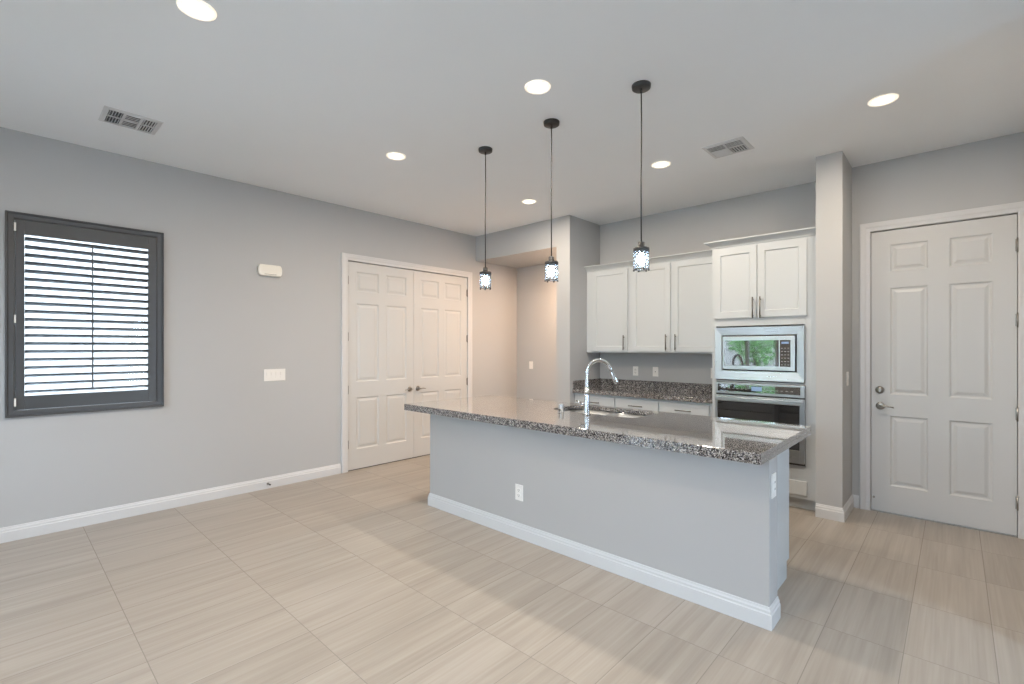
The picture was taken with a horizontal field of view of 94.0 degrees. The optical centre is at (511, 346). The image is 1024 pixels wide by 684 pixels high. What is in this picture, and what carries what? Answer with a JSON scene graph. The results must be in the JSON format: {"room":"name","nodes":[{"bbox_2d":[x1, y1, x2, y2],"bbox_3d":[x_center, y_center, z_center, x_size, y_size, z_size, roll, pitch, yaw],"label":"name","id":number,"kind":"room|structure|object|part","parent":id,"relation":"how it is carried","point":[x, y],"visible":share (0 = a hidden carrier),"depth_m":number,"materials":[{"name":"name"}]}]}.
{"room":"kitchen","nodes":[
{"label":"kitchen","id":0,"kind":"room"},
{"bbox_2d":[25,235,147,395],"bbox_3d":[-6.074,0.070,6.318,0.300,3.040,17.000,0,0,43],"label":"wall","id":1,"kind":"structure","parent":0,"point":[31,291],"depth_m":6.41,"materials":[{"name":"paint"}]},
{"bbox_2d":[0,127,516,527],"bbox_3d":[-2.617,-0.088,4.905,0.160,3.077,8.030,0,0,43],"label":"wall","id":2,"kind":"structure","parent":0,"point":[219,422],"depth_m":4.56,"materials":[{"name":"beige paint"}]},
{"bbox_2d":[5,210,163,417],"bbox_3d":[-3.442,-0.242,3.906,0.090,1.542,0.970,0,0,43],"label":"plantation shutter","id":3,"kind":"object","parent":2,"relation":"attached to","point":[18,225],"visible":1,"depth_m":3.83,"materials":[{"name":"grey paint"}]},
{"bbox_3d":[-3.409,-0.245,3.883,0.010,1.155,0.010,0,0,43],"label":"tilt rod","id":4,"kind":"part","parent":3,"relation":"part of","materials":[{"name":"grey paint"}]},
{"bbox_2d":[0,464,340,543],"bbox_3d":[-3.626,1.394,3.690,0.015,0.112,4.877,0,0,43],"label":"baseboard","id":5,"kind":"structure","parent":2,"relation":"attached to","point":[41,527],"depth_m":4.18,"materials":[{"name":"white paint"}]},
{"bbox_2d":[257,264,281,276],"bbox_3d":[-2.484,-0.784,4.901,0.042,0.114,0.234,0,0,43],"label":"door chime","id":6,"kind":"object","parent":2,"relation":"attached to","point":[262,269],"visible":1,"depth_m":4.88,"materials":[{"name":"beige plastic"}]},
{"bbox_2d":[264,369,284,380],"bbox_3d":[-2.461,0.290,4.948,0.011,0.120,0.198,0,0,43],"label":"light switch","id":7,"kind":"object","parent":2,"relation":"attached to","point":[269,374],"visible":1,"depth_m":4.94,"materials":[{"name":"white plastic"}]},
{"bbox_2d":[348,261,413,469],"bbox_3d":[-1.596,0.221,5.884,0.092,2.438,0.939,0,0,43],"label":"door","id":8,"kind":"structure","parent":2,"relation":"in","point":[380,298],"depth_m":5.86,"materials":[{"name":"white paint"}]},
{"bbox_2d":[348,454,429,470],"bbox_3d":[-1.293,1.447,6.246,0.018,0.006,1.854,0,0,43],"label":"trim","id":9,"kind":"structure","parent":2,"relation":"attached to","point":[427,454],"depth_m":5.97,"materials":[{"name":"white wood"}]},
{"bbox_2d":[341,252,471,472],"bbox_3d":[-1.314,0.182,6.265,0.141,2.536,2.022,0,0,43],"label":"trim","id":10,"kind":"structure","parent":2,"relation":"attached to","point":[345,257],"depth_m":5.53,"materials":[{"name":"white paint"}]},
{"bbox_2d":[414,271,467,456],"bbox_3d":[-0.954,0.221,6.575,0.092,2.438,0.939,0,0,43],"label":"door","id":11,"kind":"structure","parent":2,"relation":"in","point":[440,301],"depth_m":6.52,"materials":[{"name":"white paint"}]},
{"bbox_2d":[0,0,1023,235],"bbox_3d":[0.281,-1.702,2.195,8.175,0.150,8.400,0,0,43],"label":"ceiling","id":12,"kind":"structure","parent":0,"point":[304,98],"depth_m":3.04,"materials":[{"name":"paint"}]},
{"bbox_2d":[98,105,163,134],"bbox_3d":[-2.743,-1.622,3.439,0.300,0.010,0.330,0,0,43],"label":"ceiling vent","id":13,"kind":"object","parent":12,"relation":"in","point":[110,115],"visible":1,"depth_m":3.43,"materials":[{"name":"white metal"}]},
{"bbox_2d":[177,0,216,20],"bbox_3d":[-1.517,-1.623,2.300,0.162,0.007,0.162,0,0,43],"label":"recessed light","id":14,"kind":"object","parent":12,"relation":"in","point":[196,9],"visible":1,"depth_m":2.30,"materials":[{"name":"white"}]},
{"bbox_2d":[386,152,405,159],"bbox_3d":[-0.989,-1.623,4.070,0.162,0.007,0.162,0,0,43],"label":"recessed light","id":15,"kind":"object","parent":12,"relation":"in","point":[392,155],"visible":1,"depth_m":4.06,"materials":[{"name":"white plastic"}]},
{"bbox_2d":[478,146,492,289],"bbox_3d":[-0.218,-1.049,3.925,0.116,1.156,0.116,0,0,-20],"label":"pendant light","id":16,"kind":"object","parent":12,"relation":"hanging from","point":[485,150],"visible":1,"depth_m":3.91,"materials":[{"name":"white"}]},
{"bbox_3d":[-0.218,-1.117,3.926,0.011,0.931,0.008,0,0,2],"label":"cord","id":17,"kind":"part","parent":16,"relation":"part of","materials":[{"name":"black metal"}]},
{"bbox_3d":[-0.218,-0.546,3.925,0.045,0.078,0.045,0,0,-20],"label":"bulb","id":18,"kind":"part","parent":16,"relation":"part of","materials":[{"name":"white glass"}]},
{"bbox_2d":[522,199,535,203],"bbox_3d":[0.190,-1.623,5.343,0.162,0.007,0.162,0,0,43],"label":"recessed light","id":19,"kind":"object","parent":12,"relation":"in","point":[527,201],"visible":1,"depth_m":5.33,"materials":[{"name":"white"}]},
{"bbox_2d":[525,80,550,93],"bbox_3d":[0.161,-1.623,2.989,0.162,0.007,0.162,0,0,43],"label":"recessed light","id":20,"kind":"object","parent":12,"relation":"in","point":[534,86],"visible":1,"depth_m":2.98,"materials":[{"name":"white"}]},
{"bbox_2d":[543,118,559,282],"bbox_3d":[0.286,-1.049,3.454,0.116,1.156,0.116,0,0,14],"label":"pendant light","id":21,"kind":"object","parent":12,"relation":"hanging from","point":[550,123],"visible":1,"depth_m":3.44,"materials":[{"name":"white"}]},
{"bbox_3d":[0.286,-1.117,3.454,0.011,0.931,0.008,0,0,37],"label":"cord","id":22,"kind":"part","parent":21,"relation":"part of","materials":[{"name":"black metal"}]},
{"bbox_3d":[0.286,-0.546,3.454,0.045,0.078,0.045,0,0,14],"label":"bulb","id":23,"kind":"part","parent":21,"relation":"part of","materials":[{"name":"white glass"}]},
{"bbox_2d":[632,80,650,271],"bbox_3d":[0.803,-1.049,2.968,0.116,1.156,0.116,0,0,43],"label":"pendant light","id":24,"kind":"object","parent":12,"relation":"hanging from","point":[641,86],"visible":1,"depth_m":2.96,"materials":[{"name":"black metal"}]},
{"bbox_3d":[0.803,-1.117,2.968,0.008,0.931,0.011,0,0,-25],"label":"cord","id":25,"kind":"part","parent":24,"relation":"part of","materials":[{"name":"black metal"}]},
{"bbox_2d":[638,241,644,252],"bbox_3d":[0.803,-0.621,2.968,0.046,0.073,0.046,0,0,43],"label":"socket","id":26,"kind":"object","parent":24,"relation":"attached to","point":[642,244],"depth_m":2.95,"materials":[{"name":"black metal"}]},
{"bbox_3d":[0.803,-0.546,2.968,0.045,0.078,0.045,0,0,43],"label":"bulb","id":27,"kind":"part","parent":24,"relation":"part of","materials":[{"name":"white glass"}]},
{"bbox_2d":[652,161,670,167],"bbox_3d":[1.329,-1.623,4.259,0.162,0.007,0.162,0,0,43],"label":"recessed light","id":28,"kind":"object","parent":12,"relation":"in","point":[661,164],"visible":1,"depth_m":4.25,"materials":[{"name":"white"}]},
{"bbox_2d":[702,136,753,158],"bbox_3d":[1.767,-1.622,3.906,0.320,0.010,0.300,0,0,43],"label":"ceiling vent","id":29,"kind":"object","parent":12,"relation":"in","point":[740,144],"visible":1,"depth_m":3.89,"materials":[{"name":"white metal"}]},
{"bbox_2d":[868,93,898,106],"bbox_3d":[2.445,-1.623,3.146,0.162,0.007,0.162,0,0,43],"label":"recessed light","id":30,"kind":"object","parent":12,"relation":"in","point":[885,99],"visible":1,"depth_m":3.14,"materials":[{"name":"white plastic"}]},
{"bbox_2d":[0,455,1023,683],"bbox_3d":[-0.086,1.510,2.535,9.175,0.120,8.400,0,0,43],"label":"floor","id":31,"kind":"structure","parent":0,"point":[350,577],"depth_m":2.71,"materials":[{"name":"tile"}]},
{"bbox_2d":[575,393,615,406],"bbox_3d":[1.172,1.008,5.950,0.581,0.884,0.630,0,0,43],"label":"base cabinet","id":32,"kind":"object","parent":31,"relation":"on","point":[595,399],"visible":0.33,"depth_m":5.69,"materials":[{"name":"beige paint"}]},
{"bbox_2d":[428,414,788,630],"bbox_3d":[0.620,1.018,3.778,2.861,0.864,1.011,0,0,43],"label":"kitchen island","id":33,"kind":"object","parent":31,"relation":"on","point":[708,532],"visible":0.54,"depth_m":2.98,"materials":[{"name":"paint"}]},
{"bbox_2d":[515,484,522,500],"bbox_3d":[0.053,1.106,3.627,0.076,0.120,0.010,0,0,43],"label":"wall outlet","id":34,"kind":"object","parent":33,"relation":"attached to","point":[518,488],"visible":1,"depth_m":3.62,"materials":[{"name":"white plastic"}]},
{"bbox_3d":[0.333,1.394,3.468,2.861,0.112,0.167,0,0,43],"label":"baseboard","id":35,"kind":"part","parent":33,"relation":"part of","materials":[{"name":"white paint"}]},
{"bbox_2d":[404,395,810,464],"bbox_3d":[0.500,0.557,3.815,3.047,0.057,1.128,0,0,43],"label":"island countertop","id":36,"kind":"structure","parent":33,"relation":"on","point":[739,440],"depth_m":3.21,"materials":[{"name":"stone"}]},
{"bbox_2d":[558,404,563,411],"bbox_3d":[0.404,0.498,3.922,0.052,0.062,0.052,0,0,43],"label":"air gap","id":37,"kind":"object","parent":36,"relation":"on","point":[561,406],"visible":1,"depth_m":3.90,"materials":[{"name":"grey metal"}]},
{"bbox_2d":[576,358,618,414],"bbox_3d":[0.666,0.309,3.730,0.336,0.440,0.060,0,0,3],"label":"kitchen faucet","id":38,"kind":"object","parent":36,"relation":"on","point":[586,403],"visible":1,"depth_m":3.72,"materials":[{"name":"silver metal"}]},
{"bbox_3d":[0.679,0.229,3.730,0.224,0.280,0.034,0,0,3],"label":"spout","id":39,"kind":"part","parent":38,"relation":"part of","materials":[{"name":"silver metal"}]},
{"bbox_2d":[564,409,646,417],"bbox_3d":[0.744,0.665,3.948,0.822,0.212,0.432,0,0,43],"label":"sink","id":40,"kind":"object","parent":36,"relation":"in","point":[626,415],"visible":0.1,"depth_m":4.11,"materials":[{"name":"grey metal"}]},
{"bbox_2d":[564,409,614,414],"bbox_3d":[0.606,0.665,4.076,0.446,0.212,0.432,0,0,43],"label":"basin","id":41,"kind":"object","parent":40,"relation":"in","point":[598,412],"depth_m":4.23,"materials":[{"name":"silver metal"}]},
{"bbox_2d":[607,413,646,417],"bbox_3d":[0.907,0.665,3.796,0.376,0.212,0.432,0,0,43],"label":"basin","id":42,"kind":"object","parent":40,"relation":"in","point":[626,415],"depth_m":4.00,"materials":[{"name":"silver metal"}]},
{"bbox_2d":[771,472,775,498],"bbox_3d":[1.374,0.726,2.503,0.010,0.125,0.076,0,0,43],"label":"wall outlet","id":43,"kind":"object","parent":33,"relation":"attached to","point":[773,476],"visible":1,"depth_m":2.49,"materials":[{"name":"white plastic"}]},
{"bbox_2d":[616,396,659,410],"bbox_3d":[1.585,1.008,5.567,0.543,0.884,0.630,0,0,43],"label":"base cabinet","id":44,"kind":"object","parent":31,"relation":"on","point":[622,402],"visible":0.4,"depth_m":5.34,"materials":[{"name":"beige paint"}]},
{"bbox_2d":[660,399,711,415],"bbox_3d":[1.996,1.008,5.186,0.577,0.884,0.630,0,0,43],"label":"base cabinet","id":45,"kind":"object","parent":31,"relation":"on","point":[683,407],"visible":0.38,"depth_m":4.97,"materials":[{"name":"beige paint"}]},
{"bbox_2d":[572,378,711,402],"bbox_3d":[1.586,0.491,5.572,1.703,0.147,0.625,0,0,43],"label":"countertop","id":46,"kind":"structure","parent":45,"relation":"on","point":[676,391],"depth_m":5.62,"materials":[{"name":"stone"}]},
{"bbox_2d":[704,227,815,510],"bbox_3d":[2.496,0.207,4.684,0.960,2.486,0.686,0,0,43],"label":"tall cabinet","id":47,"kind":"object","parent":31,"relation":"on","point":[769,279],"visible":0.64,"depth_m":4.37,"materials":[{"name":"white wood"}]},
{"bbox_3d":[2.151,-0.617,4.607,0.391,0.677,0.018,0,0,43],"label":"door","id":48,"kind":"part","parent":47,"relation":"part of","materials":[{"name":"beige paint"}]},
{"bbox_2d":[715,325,804,382],"bbox_3d":[2.396,0.063,4.575,0.775,0.506,0.334,0,0,43],"label":"microwave","id":49,"kind":"object","parent":47,"relation":"in","point":[763,353],"visible":1,"depth_m":4.44,"materials":[{"name":"silver metal"}]},
{"bbox_3d":[2.457,0.058,4.295,0.085,0.240,0.004,0,0,43],"label":"control panel","id":50,"kind":"part","parent":49,"relation":"part of","materials":[{"name":"black glass"}]},
{"bbox_2d":[715,381,804,467],"bbox_3d":[2.280,0.704,4.441,0.762,0.723,0.088,0,0,43],"label":"oven","id":51,"kind":"object","parent":47,"relation":"in","point":[776,403],"visible":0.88,"depth_m":4.38,"materials":[{"name":"silver metal"}]},
{"bbox_3d":[2.265,0.496,4.424,0.746,0.037,0.043,0,0,43],"label":"handle","id":52,"kind":"part","parent":51,"relation":"part of","materials":[{"name":"silver metal"}]},
{"bbox_3d":[2.283,0.719,4.453,0.702,0.393,0.026,0,0,43],"label":"door glass","id":53,"kind":"part","parent":51,"relation":"part of","materials":[{"name":"black glass"}]},
{"bbox_3d":[2.280,0.393,4.448,0.708,0.070,0.005,0,0,43],"label":"control glass","id":54,"kind":"part","parent":51,"relation":"part of","materials":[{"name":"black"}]},
{"bbox_3d":[2.291,0.396,4.452,0.762,0.108,0.020,0,0,43],"label":"control panel","id":55,"kind":"part","parent":51,"relation":"part of","materials":[{"name":"silver metal"}]},
{"bbox_3d":[2.366,-1.004,4.544,0.960,0.064,0.305,0,0,43],"label":"crown moulding","id":56,"kind":"part","parent":47,"relation":"part of","materials":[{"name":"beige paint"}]},
{"bbox_3d":[2.446,-0.617,4.333,0.400,0.677,0.018,0,0,43],"label":"door","id":57,"kind":"part","parent":47,"relation":"part of","materials":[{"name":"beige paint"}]},
{"bbox_3d":[2.300,1.249,4.468,0.797,0.122,0.018,0,0,43],"label":"drawer","id":58,"kind":"part","parent":47,"relation":"part of","materials":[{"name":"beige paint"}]},
{"bbox_2d":[476,218,556,267],"bbox_3d":[0.367,-1.446,6.908,1.490,0.362,1.033,0,0,43],"label":"wall","id":59,"kind":"structure","parent":0,"point":[528,245],"depth_m":6.58,"materials":[{"name":"beige paint"}]},
{"bbox_2d":[517,264,556,400],"bbox_3d":[0.671,0.092,7.236,1.490,2.715,0.140,0,0,43],"label":"wall","id":60,"kind":"structure","parent":0,"point":[536,298],"depth_m":7.42,"materials":[{"name":"beige paint"}]},
{"bbox_2d":[529,361,532,368],"bbox_3d":[0.297,0.285,7.480,0.072,0.117,0.010,0,0,43],"label":"light switch","id":61,"kind":"object","parent":60,"relation":"attached to","point":[530,362],"visible":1,"depth_m":7.47,"materials":[{"name":"white plastic"}]},
{"bbox_2d":[557,215,599,402],"bbox_3d":[0.988,-0.088,6.332,0.205,3.077,1.033,0,0,43],"label":"wall","id":62,"kind":"structure","parent":0,"point":[578,240],"depth_m":5.99,"materials":[{"name":"beige paint"}]},
{"bbox_2d":[600,182,815,383],"bbox_3d":[2.176,-0.088,5.547,2.604,3.077,0.140,0,0,43],"label":"wall","id":63,"kind":"structure","parent":0,"point":[684,230],"depth_m":5.55,"materials":[{"name":"beige paint"}]},
{"bbox_2d":[584,261,629,352],"bbox_3d":[1.273,-0.478,6.032,0.617,1.096,0.373,0,0,43],"label":"upper cabinet","id":64,"kind":"object","parent":63,"relation":"attached to","point":[608,285],"visible":0.88,"depth_m":5.91,"materials":[{"name":"beige paint"}]},
{"bbox_3d":[1.167,-0.994,5.918,0.617,0.064,0.062,0,0,43],"label":"crown moulding","id":65,"kind":"part","parent":64,"relation":"part of","materials":[{"name":"beige paint"}]},
{"bbox_2d":[633,366,637,375],"bbox_3d":[1.557,0.303,6.019,0.072,0.117,0.010,0,0,43],"label":"wall outlet","id":66,"kind":"object","parent":63,"relation":"attached to","point":[635,368],"visible":1,"depth_m":6.01,"materials":[{"name":"white plastic"}]},
{"bbox_2d":[653,367,657,376],"bbox_3d":[1.753,0.303,5.837,0.072,0.117,0.010,0,0,43],"label":"wall outlet","id":67,"kind":"object","parent":63,"relation":"attached to","point":[655,369],"visible":1,"depth_m":5.83,"materials":[{"name":"white plastic"}]},
{"bbox_2d":[600,378,711,392],"bbox_3d":[1.798,0.469,5.787,1.682,0.102,0.020,0,0,43],"label":"backsplash","id":68,"kind":"structure","parent":63,"relation":"attached to","point":[641,384],"depth_m":5.78,"materials":[{"name":"stone"}]},
{"bbox_2d":[627,249,711,353],"bbox_3d":[1.897,-0.478,5.453,1.085,1.096,0.373,0,0,43],"label":"upper cabinet","id":69,"kind":"object","parent":63,"relation":"attached to","point":[671,302],"visible":0.8,"depth_m":5.34,"materials":[{"name":"beige paint"}]},
{"bbox_3d":[1.606,-0.448,5.541,0.480,1.000,0.018,0,0,43],"label":"door","id":70,"kind":"part","parent":69,"relation":"part of","materials":[{"name":"beige paint"}]},
{"bbox_3d":[1.791,-0.994,5.339,1.085,0.064,0.062,0,0,43],"label":"crown moulding","id":71,"kind":"part","parent":69,"relation":"part of","materials":[{"name":"beige paint"}]},
{"bbox_3d":[1.990,-0.448,5.184,0.505,1.000,0.018,0,0,43],"label":"door","id":72,"kind":"part","parent":69,"relation":"part of","materials":[{"name":"beige paint"}]},
{"bbox_2d":[816,151,851,507],"bbox_3d":[2.960,-0.088,4.338,0.190,3.077,0.846,0,0,43],"label":"wall column","id":73,"kind":"structure","parent":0,"point":[833,170],"depth_m":4.04,"materials":[{"name":"beige paint"}]},
{"bbox_2d":[815,494,858,521],"bbox_3d":[2.859,1.394,4.190,0.538,0.112,0.205,0,0,-43],"label":"baseboard","id":74,"kind":"structure","parent":73,"relation":"attached to","point":[822,511],"depth_m":4.04,"materials":[{"name":"white paint"}]},
{"bbox_2d":[846,372,848,385],"bbox_3d":[2.909,0.275,4.135,0.010,0.120,0.078,0,0,43],"label":"light switch","id":75,"kind":"object","parent":73,"relation":"attached to","point":[847,373],"visible":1,"depth_m":4.11,"materials":[{"name":"white plastic"}]},
{"bbox_2d":[852,132,1023,507],"bbox_3d":[3.617,-0.088,3.938,1.316,3.077,0.140,0,0,43],"label":"wall","id":76,"kind":"structure","parent":0,"point":[988,172],"depth_m":4.00,"materials":[{"name":"beige paint"}]},
{"bbox_2d":[860,201,1023,538],"bbox_3d":[3.550,0.175,3.972,1.060,2.550,0.141,0,0,43],"label":"trim","id":77,"kind":"structure","parent":76,"relation":"attached to","point":[1017,208],"depth_m":4.21,"materials":[{"name":"white paint"}]},
{"bbox_2d":[871,509,1017,537],"bbox_3d":[3.549,1.446,3.971,0.900,0.008,0.104,0,0,43],"label":"threshold","id":78,"kind":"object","parent":76,"relation":"attached to","point":[871,509],"depth_m":3.90,"materials":[{"name":"grey metal"}]},
{"bbox_2d":[871,214,1018,535],"bbox_3d":[3.519,0.214,3.929,0.906,2.452,0.092,0,0,43],"label":"door","id":79,"kind":"structure","parent":76,"relation":"in","point":[945,316],"depth_m":3.90,"materials":[{"name":"white paint"}]},
{"bbox_3d":[3.227,0.518,4.186,0.066,0.066,0.042,0,0,43],"label":"handle","id":80,"kind":"part","parent":79,"relation":"part of","materials":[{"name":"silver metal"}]}
]}

